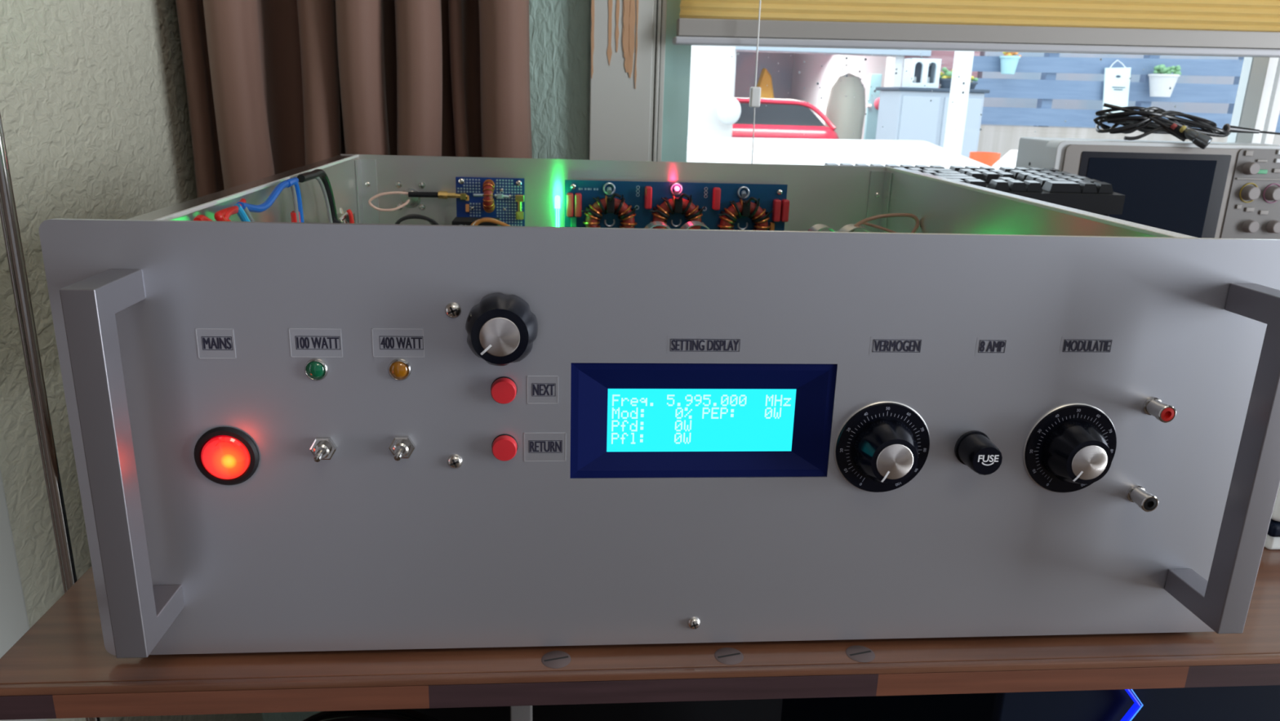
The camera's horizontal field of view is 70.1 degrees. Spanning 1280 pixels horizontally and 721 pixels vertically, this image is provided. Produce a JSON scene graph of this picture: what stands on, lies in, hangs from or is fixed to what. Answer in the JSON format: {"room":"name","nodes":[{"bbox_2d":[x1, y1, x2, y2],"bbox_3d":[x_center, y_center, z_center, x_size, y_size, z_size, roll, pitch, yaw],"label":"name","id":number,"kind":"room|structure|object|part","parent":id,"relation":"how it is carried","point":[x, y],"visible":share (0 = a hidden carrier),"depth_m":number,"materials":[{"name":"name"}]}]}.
{"room":"electronics workshop","nodes":[
{"label":"electronics workshop","id":0,"kind":"room"},
{"bbox_2d":[0,0,262,720],"bbox_3d":[-0.535,-0.492,0.742,0.100,2.555,0.730,0,17,-5],"label":"wall","id":1,"kind":"structure","parent":0,"point":[94,108],"depth_m":0.78,"materials":[{"name":"beige paint"}]},
{"bbox_2d":[0,469,46,720],"bbox_3d":[-0.458,-0.268,0.504,0.014,2.145,0.130,0,17,-5],"label":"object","id":2,"kind":"structure","parent":1,"relation":"attached to","point":[14,622],"depth_m":0.68,"materials":[{"name":"grey paint"}]},
{"bbox_2d":[262,0,591,720],"bbox_3d":[-0.240,-0.578,1.061,0.541,2.555,0.120,0,17,-5],"label":"wall","id":3,"kind":"structure","parent":0,"point":[559,30],"depth_m":1.08,"materials":[{"name":"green paint"}]},
{"bbox_2d":[175,0,532,197],"bbox_3d":[-0.288,-0.905,0.825,0.382,1.696,0.125,0,17,-5],"label":"curtain","id":4,"kind":"object","parent":3,"relation":"hanging from","point":[273,86],"visible":0.59,"depth_m":0.97,"materials":[{"name":"brown fabric"}]},
{"bbox_2d":[588,0,666,161],"bbox_3d":[-0.019,-0.207,1.116,0.088,1.705,0.022,0,17,-5],"label":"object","id":5,"kind":"structure","parent":3,"relation":"attached to","point":[628,37],"depth_m":1.07,"materials":[{"name":"grey paint"}]},
{"bbox_3d":[1.170,1.166,-0.289,3.338,0.060,3.920,0,17,-5],"label":"floor","id":6,"kind":"structure","parent":0,"visible":0},
{"bbox_2d":[0,113,100,720],"bbox_3d":[-0.333,0.065,0.517,0.104,1.505,0.104,0,17,-5],"label":"stand","id":7,"kind":"object","parent":6,"relation":"on","point":[8,215],"visible":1,"depth_m":0.50,"materials":[{"name":"silver metal"}]},
{"bbox_2d":[0,546,1279,720],"bbox_3d":[0.467,0.374,0.899,1.544,0.742,0.786,0,17,-5],"label":"desk","id":8,"kind":"object","parent":6,"relation":"on","point":[62,667],"depth_m":0.38,"materials":[{"name":"brown wood"}]},
{"bbox_3d":[-0.138,0.242,0.489,0.141,0.142,0.053,2,16,1],"label":"cable coil","id":9,"kind":"part","parent":8,"relation":"part of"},
{"bbox_3d":[-0.068,0.472,0.541,0.010,0.727,0.020,0,17,-5],"label":"leg","id":10,"kind":"part","parent":8,"relation":"part of","materials":[{"name":"grey metal"}]},
{"bbox_2d":[39,154,1279,657],"bbox_3d":[0.008,-0.026,0.574,0.490,0.177,0.505,0,17,-5],"label":"radio transmitter","id":11,"kind":"object","parent":8,"relation":"on","point":[342,402],"visible":1,"depth_m":0.36,"materials":[{"name":"grey metal"}]},
{"bbox_3d":[-0.185,0.038,0.331,0.011,0.138,0.035,0,17,-5],"label":"handle","id":12,"kind":"part","parent":11,"relation":"part of","materials":[{"name":"grey metal"}]},
{"bbox_2d":[194,426,259,484],"bbox_3d":[-0.159,0.037,0.350,0.024,0.024,0.002,0,17,-5],"label":"switch","id":13,"kind":"object","parent":11,"relation":"attached to","point":[224,455],"depth_m":0.35,"materials":[{"name":"red plastic"}]},
{"bbox_3d":[-0.223,-0.027,0.573,0.002,0.166,0.465,0,17,-5],"label":"panel","id":14,"kind":"part","parent":11,"relation":"part of","materials":[{"name":"silver metal"}]},
{"bbox_2d":[304,358,328,380],"bbox_3d":[-0.122,0.004,0.343,0.009,0.009,0.002,0,17,-5],"label":"lamp","id":15,"kind":"object","parent":11,"relation":"on","point":[315,369],"depth_m":0.34,"materials":[{"name":"teal plastic"}]},
{"bbox_2d":[310,436,337,462],"bbox_3d":[-0.122,0.035,0.348,0.010,0.009,0.010,0,17,-5],"label":"toggle switch","id":16,"kind":"object","parent":11,"relation":"attached to","point":[322,449],"depth_m":0.35,"materials":[{"name":"silver metal"}]},
{"bbox_2d":[337,208,355,223],"bbox_3d":[-0.216,-0.102,0.668,0.011,0.018,0.017,0,17,-5],"label":"socket","id":17,"kind":"object","parent":11,"relation":"attached to","point":[348,217],"depth_m":0.66,"materials":[{"name":"metal"}]},
{"bbox_2d":[387,358,411,380],"bbox_3d":[-0.091,0.004,0.346,0.009,0.009,0.002,0,17,-5],"label":"lamp","id":18,"kind":"object","parent":11,"relation":"on","point":[398,369],"depth_m":0.35,"materials":[{"name":"brown"}]},
{"bbox_2d":[388,435,415,460],"bbox_3d":[-0.092,0.035,0.351,0.010,0.009,0.010,0,17,-5],"label":"toggle switch","id":19,"kind":"object","parent":11,"relation":"attached to","point":[400,447],"depth_m":0.35,"materials":[{"name":"silver metal"}]},
{"bbox_2d":[395,181,425,210],"bbox_3d":[-0.197,-0.141,0.782,0.026,0.025,0.005,0,17,-5],"label":"socket","id":20,"kind":"object","parent":11,"relation":"attached to","point":[409,195],"depth_m":0.78,"materials":[{"name":"silver metal"}]},
{"bbox_3d":[-0.051,-0.011,0.338,0.027,0.027,0.014,0,17,-5],"label":"tuning knob","id":21,"kind":"part","parent":11,"relation":"part of","materials":[{"name":"black plastic"}]},
{"bbox_2d":[555,195,559,226],"bbox_3d":[-0.071,-0.119,0.789,0.005,0.048,0.005,-11,21,-37],"label":"light","id":22,"kind":"object","parent":11,"relation":"attached to","point":[557,197],"depth_m":0.79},
{"bbox_3d":[-0.018,-0.093,0.815,0.477,0.167,0.002,0,17,-5],"label":"panel","id":23,"kind":"part","parent":11,"relation":"part of","materials":[{"name":"silver metal"}]},
{"bbox_2d":[674,186,679,191],"bbox_3d":[0.032,-0.148,0.788,0.004,0.004,0.006,0,17,-5],"label":"light","id":24,"kind":"object","parent":11,"relation":"on","point":[676,188],"depth_m":0.79,"materials":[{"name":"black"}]},
{"bbox_3d":[0.099,0.036,0.371,0.039,0.039,0.001,0,17,-5],"label":"dial plate","id":25,"kind":"part","parent":11,"relation":"part of","materials":[{"name":"black plastic"}]},
{"bbox_3d":[0.099,0.038,0.364,0.026,0.026,0.015,0,17,-5],"label":"dial knob","id":26,"kind":"part","parent":11,"relation":"part of","materials":[{"name":"black plastic"}]},
{"bbox_3d":[0.236,-0.025,0.612,0.002,0.166,0.465,0,17,-5],"label":"panel","id":27,"kind":"part","parent":11,"relation":"part of","materials":[{"name":"silver metal"}]},
{"bbox_3d":[0.179,0.037,0.378,0.039,0.039,0.001,0,17,-5],"label":"dial plate","id":28,"kind":"part","parent":11,"relation":"part of","materials":[{"name":"black plastic"}]},
{"bbox_3d":[0.179,0.039,0.371,0.026,0.026,0.015,0,17,-5],"label":"dial knob","id":29,"kind":"part","parent":11,"relation":"part of","materials":[{"name":"black plastic"}]},
{"bbox_2d":[1126,484,1158,511],"bbox_3d":[0.211,0.058,0.383,0.008,0.008,0.011,0,17,-5],"label":"socket","id":30,"kind":"object","parent":11,"relation":"attached to","point":[1140,498],"depth_m":0.38,"materials":[{"name":"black metal"}]},
{"bbox_2d":[1142,396,1176,422],"bbox_3d":[0.212,0.020,0.371,0.008,0.008,0.011,0,17,-5],"label":"socket","id":31,"kind":"object","parent":11,"relation":"attached to","point":[1155,409],"depth_m":0.37,"materials":[{"name":"red"}]},
{"bbox_3d":[0.240,0.040,0.367,0.011,0.138,0.035,0,17,-5],"label":"handle","id":32,"kind":"part","parent":11,"relation":"part of","materials":[{"name":"grey metal"}]},
{"bbox_2d":[1015,137,1279,239],"bbox_3d":[0.617,-0.165,1.095,0.317,0.190,0.112,0,17,-5],"label":"oscilloscope","id":33,"kind":"object","parent":8,"relation":"on","point":[1221,189],"visible":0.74,"depth_m":1.04,"materials":[{"name":"white plastic"}]},
{"bbox_2d":[1093,102,1279,149],"bbox_3d":[0.653,-0.270,1.055,0.252,0.047,0.105,0,17,-5],"label":"lead","id":34,"kind":"object","parent":33,"relation":"on","point":[1180,128],"visible":1,"depth_m":1.04,"materials":[{"name":"black rubber"}]},
{"bbox_3d":[0.724,-0.158,1.059,0.100,0.169,0.002,0,17,-5],"label":"control panel","id":35,"kind":"part","parent":33,"relation":"part of","materials":[{"name":"grey plastic"}]},
{"bbox_3d":[0.706,-0.154,1.053,0.016,0.016,0.009,0,17,-5],"label":"control knob","id":36,"kind":"part","parent":33,"relation":"part of","materials":[{"name":"grey plastic"}]},
{"bbox_3d":[0.698,-0.191,1.041,0.018,0.018,0.010,0,17,-5],"label":"control knob","id":37,"kind":"part","parent":33,"relation":"part of","materials":[{"name":"grey plastic"}]},
{"bbox_3d":[0.693,-0.217,1.032,0.016,0.016,0.010,0,17,-5],"label":"control knob","id":38,"kind":"part","parent":33,"relation":"part of","materials":[{"name":"grey plastic"}]},
{"bbox_3d":[0.727,-0.191,1.043,0.018,0.018,0.010,0,17,-5],"label":"control knob","id":39,"kind":"part","parent":33,"relation":"part of","materials":[{"name":"grey plastic"}]},
{"bbox_3d":[0.735,-0.154,1.055,0.016,0.016,0.009,0,17,-5],"label":"control knob","id":40,"kind":"part","parent":33,"relation":"part of","materials":[{"name":"grey plastic"}]},
{"bbox_2d":[1264,484,1279,549],"bbox_3d":[0.415,0.056,0.523,0.158,0.079,0.076,0,17,-5],"label":"box","id":41,"kind":"object","parent":8,"relation":"on","point":[1272,541],"visible":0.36,"depth_m":0.49,"materials":[{"name":"white"}]},
{"bbox_3d":[0.267,-0.098,0.938,0.360,0.129,0.120,0,17,-5],"label":"equipment case","id":42,"kind":"object","parent":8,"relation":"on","visible":0},
{"bbox_2d":[824,162,1125,214],"bbox_3d":[0.270,-0.175,0.915,0.372,0.033,0.136,0,17,-5],"label":"keyboard","id":43,"kind":"object","parent":42,"relation":"on","point":[1052,185],"visible":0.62,"depth_m":0.87,"materials":[{"name":"black plastic"}]},
{"bbox_2d":[780,684,1279,720],"bbox_3d":[0.278,0.425,0.786,0.220,0.697,0.420,0,17,-5],"label":"computer tower","id":44,"kind":"object","parent":6,"relation":"on","point":[1234,703],"visible":0.22,"depth_m":0.51,"materials":[{"name":"black"}]},
{"bbox_3d":[0.802,0.209,1.383,1.597,0.923,0.120,0,17,-5],"label":"wall","id":45,"kind":"structure","parent":0,"visible":0},
{"bbox_2d":[661,0,1279,161],"bbox_3d":[0.829,-0.585,1.101,1.597,0.804,0.090,0,17,-5],"label":"window","id":46,"kind":"structure","parent":45,"relation":"in","point":[1257,101],"depth_m":1.15,"materials":[{"name":"teal paint"}]},
{"bbox_3d":[0.415,-0.602,1.080,0.768,0.782,0.054,0,17,-5],"label":"frame","id":47,"kind":"part","parent":46,"relation":"part of","materials":[{"name":"grey paint"}]},
{"bbox_2d":[672,0,1279,163],"bbox_3d":[0.432,-0.493,1.034,0.780,0.580,0.047,0,17,-5],"label":"window blind","id":48,"kind":"object","parent":46,"relation":"attached to","point":[1189,28],"visible":0.93,"depth_m":1.07,"materials":[{"name":"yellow fabric"}]},
{"bbox_3d":[0.131,-0.253,1.062,0.003,0.086,0.001,0,17,-5],"label":"pull cord","id":49,"kind":"part","parent":48,"relation":"part of","materials":[{"name":"white plastic"}]},
{"bbox_3d":[0.138,-0.535,0.978,0.002,0.468,0.002,0,17,-5],"label":"pull cord","id":50,"kind":"part","parent":48,"relation":"part of","materials":[{"name":"white plastic"}]},
{"bbox_3d":[0.428,-0.384,1.076,0.772,0.029,0.020,0,17,-5],"label":"rail","id":51,"kind":"part","parent":48,"relation":"part of","materials":[{"name":"grey"}]},
{"bbox_3d":[0.431,-0.590,1.087,0.734,0.728,0.003,0,17,-5],"label":"pane","id":52,"kind":"part","parent":46,"relation":"part of","materials":[{"name":"clear glass"}]},
{"label":"outside","id":53,"kind":"structure","parent":0,"visible":0},
{"bbox_3d":[1.557,-1.009,9.046,23.000,0.060,15.070,0,17,-5],"label":"ground","id":54,"kind":"structure","parent":53,"visible":0},
{"bbox_2d":[686,45,735,162],"bbox_3d":[-0.804,-1.287,5.765,2.734,2.200,0.200,0,17,-5],"label":"wall","id":55,"kind":"structure","parent":54,"relation":"on","point":[712,67],"depth_m":5.64,"materials":[{"name":"white paint"}]},
{"bbox_2d":[716,96,741,124],"bbox_3d":[0.550,-1.545,5.646,0.150,0.172,0.098,0,17,-5],"label":"wall lamp","id":56,"kind":"object","parent":55,"relation":"attached to","point":[729,108],"visible":1,"depth_m":5.61,"materials":[{"name":"white plastic"}]},
{"bbox_2d":[756,68,774,98],"bbox_3d":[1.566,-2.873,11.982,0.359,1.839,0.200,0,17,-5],"label":"sack","id":57,"kind":"object","parent":54,"relation":"on","point":[766,91],"visible":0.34,"depth_m":11.70,"materials":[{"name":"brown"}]},
{"bbox_2d":[732,97,839,139],"bbox_3d":[0.868,-1.943,9.410,1.770,1.485,2.530,0,17,-5],"label":"car","id":58,"kind":"object","parent":54,"relation":"on","point":[782,118],"visible":0.2,"depth_m":8.25,"materials":[{"name":"red paint"}]},
{"bbox_3d":[0.977,-1.953,8.123,1.280,0.120,0.060,0,17,-5],"label":"tailgate panel","id":59,"kind":"part","parent":58,"relation":"part of","materials":[{"name":"red paint"}]},
{"bbox_2d":[686,137,997,169],"bbox_3d":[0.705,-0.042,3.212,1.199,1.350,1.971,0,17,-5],"label":"garden table","id":60,"kind":"object","parent":54,"relation":"on","point":[700,149],"visible":0.23,"depth_m":2.97,"materials":[{"name":"white plastic"}]},
{"bbox_2d":[824,72,865,139],"bbox_3d":[2.030,-1.998,9.247,0.386,1.750,0.386,0,17,-5],"label":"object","id":61,"kind":"object","parent":54,"relation":"on","point":[846,113],"visible":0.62,"depth_m":8.95,"materials":[{"name":"grey"}]},
{"bbox_2d":[730,46,980,139],"bbox_3d":[-0.049,-2.698,9.726,4.900,2.700,5.750,0,17,-5],"label":"building","id":62,"kind":"structure","parent":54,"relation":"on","point":[885,63],"depth_m":10.88,"materials":[{"name":"white"}]},
{"bbox_2d":[862,74,881,139],"bbox_3d":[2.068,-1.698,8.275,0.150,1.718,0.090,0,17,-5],"label":"door","id":63,"kind":"structure","parent":62,"relation":"attached to","point":[875,80],"depth_m":8.11,"materials":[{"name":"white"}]},
{"bbox_3d":[1.978,-1.671,7.344,0.068,2.200,0.210,0,17,-5],"label":"door post","id":64,"kind":"part","parent":62,"relation":"part of","materials":[{"name":"white plastic"}]},
{"bbox_2d":[875,87,990,158],"bbox_3d":[1.742,-0.892,5.751,0.550,1.578,0.420,0,17,-5],"label":"cabinet","id":65,"kind":"object","parent":54,"relation":"on","point":[904,113],"visible":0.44,"depth_m":5.39,"materials":[{"name":"grey"}]},
{"bbox_3d":[1.630,-0.838,5.553,0.228,1.480,0.014,0,17,-5],"label":"door","id":66,"kind":"part","parent":65,"relation":"part of","materials":[{"name":"grey"}]},
{"bbox_2d":[901,57,941,88],"bbox_3d":[1.669,-1.703,5.413,0.176,0.164,0.130,0,17,-5],"label":"lantern","id":67,"kind":"object","parent":65,"relation":"on","point":[917,68],"visible":0.91,"depth_m":5.37,"materials":[{"name":"white"}]},
{"bbox_3d":[1.764,-1.639,5.530,0.550,0.020,0.420,0,17,-5],"label":"lid","id":68,"kind":"part","parent":65,"relation":"part of","materials":[{"name":"blue"}]},
{"bbox_2d":[938,66,952,88],"bbox_3d":[1.830,-1.674,5.410,0.115,0.120,0.115,15,21,38],"label":"potted plant","id":69,"kind":"object","parent":65,"relation":"on","point":[945,79],"visible":0.52,"depth_m":5.38,"materials":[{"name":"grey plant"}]},
{"bbox_3d":[1.829,-1.644,5.418,0.116,0.057,0.116,0,17,-5],"label":"pot","id":70,"kind":"part","parent":69,"relation":"part of","materials":[{"name":"blue"}]},
{"bbox_3d":[1.884,-0.837,5.575,0.228,1.480,0.014,0,17,-5],"label":"door","id":71,"kind":"part","parent":65,"relation":"part of","materials":[{"name":"grey"}]},
{"bbox_2d":[969,75,977,88],"bbox_3d":[1.973,-1.681,5.503,0.124,0.088,0.123,15,21,38],"label":"potted plant","id":72,"kind":"object","parent":65,"relation":"on","point":[972,85],"visible":0.17,"depth_m":5.47,"materials":[{"name":"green plant"}]},
{"bbox_3d":[1.972,-1.659,5.510,0.124,0.042,0.124,0,17,-5],"label":"pot","id":73,"kind":"part","parent":72,"relation":"part of","materials":[{"name":"blue"}]},
{"bbox_2d":[943,51,973,155],"bbox_3d":[1.495,-0.965,4.382,0.104,2.500,0.106,0,17,-5],"label":"porch post","id":74,"kind":"object","parent":54,"relation":"on","point":[963,60],"visible":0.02,"depth_m":4.28,"materials":[{"name":"white wood"}]},
{"bbox_2d":[968,151,1000,166],"bbox_3d":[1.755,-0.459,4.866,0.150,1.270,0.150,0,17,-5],"label":"bin","id":75,"kind":"object","parent":54,"relation":"on","point":[988,158],"visible":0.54,"depth_m":4.63,"materials":[{"name":"orange plastic"}]},
{"bbox_2d":[991,149,1017,169],"bbox_3d":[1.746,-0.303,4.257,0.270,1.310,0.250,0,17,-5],"label":"crate","id":76,"kind":"object","parent":54,"relation":"on","point":[1009,159],"visible":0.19,"depth_m":4.12,"materials":[{"name":"white"}]},
{"bbox_2d":[970,53,1279,158],"bbox_3d":[3.746,-1.211,6.217,3.520,2.060,0.090,0,17,-5],"label":"fence","id":77,"kind":"object","parent":54,"relation":"on","point":[1002,140],"visible":0.02,"depth_m":5.96,"materials":[{"name":"blue paint"}]},
{"bbox_2d":[999,52,1021,74],"bbox_3d":[2.346,-1.898,5.781,0.133,0.159,0.124,0,17,-5],"label":"potted plant","id":78,"kind":"object","parent":77,"relation":"hanging from","point":[1009,62],"visible":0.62,"depth_m":5.75,"materials":[{"name":"teal plant"}]},
{"bbox_3d":[2.644,-1.219,6.133,0.070,2.060,0.068,0,17,-5],"label":"post","id":79,"kind":"part","parent":77,"relation":"part of","materials":[{"name":"blue paint"}]},
{"bbox_2d":[1102,60,1131,113],"bbox_3d":[3.092,-1.750,5.925,0.202,0.385,0.022,0,17,-5],"label":"hanging sign","id":80,"kind":"object","parent":77,"relation":"hanging from","point":[1116,80],"visible":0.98,"depth_m":5.91,"materials":[{"name":"white"}]},
{"bbox_3d":[3.738,-0.875,6.293,3.520,1.372,0.034,0,17,-5],"label":"panel","id":81,"kind":"part","parent":77,"relation":"part of","materials":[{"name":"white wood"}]},
{"bbox_3d":[3.322,-1.216,6.191,0.070,2.060,0.068,0,17,-5],"label":"post","id":82,"kind":"part","parent":77,"relation":"part of","materials":[{"name":"blue paint"}]},
{"bbox_2d":[1147,64,1181,97],"bbox_3d":[3.364,-1.796,5.858,0.192,0.199,0.180,0,17,-5],"label":"potted plant","id":83,"kind":"object","parent":77,"relation":"hanging from","point":[1160,83],"visible":1,"depth_m":5.81,"materials":[{"name":"white plant"}]},
{"bbox_3d":[3.357,-1.767,5.866,0.180,0.138,0.180,0,17,-5],"label":"pot","id":84,"kind":"part","parent":83,"relation":"part of","materials":[{"name":"white ceramic"}]},
{"bbox_3d":[3.979,-1.213,6.247,0.070,2.060,0.068,0,17,-5],"label":"post","id":85,"kind":"part","parent":77,"relation":"part of","materials":[{"name":"blue paint"}]},
{"bbox_2d":[977,51,1279,128],"bbox_3d":[4.924,-1.645,7.552,4.550,2.200,0.100,0,17,-5],"label":"wall","id":86,"kind":"structure","parent":54,"relation":"on","point":[1182,107],"depth_m":7.24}
]}

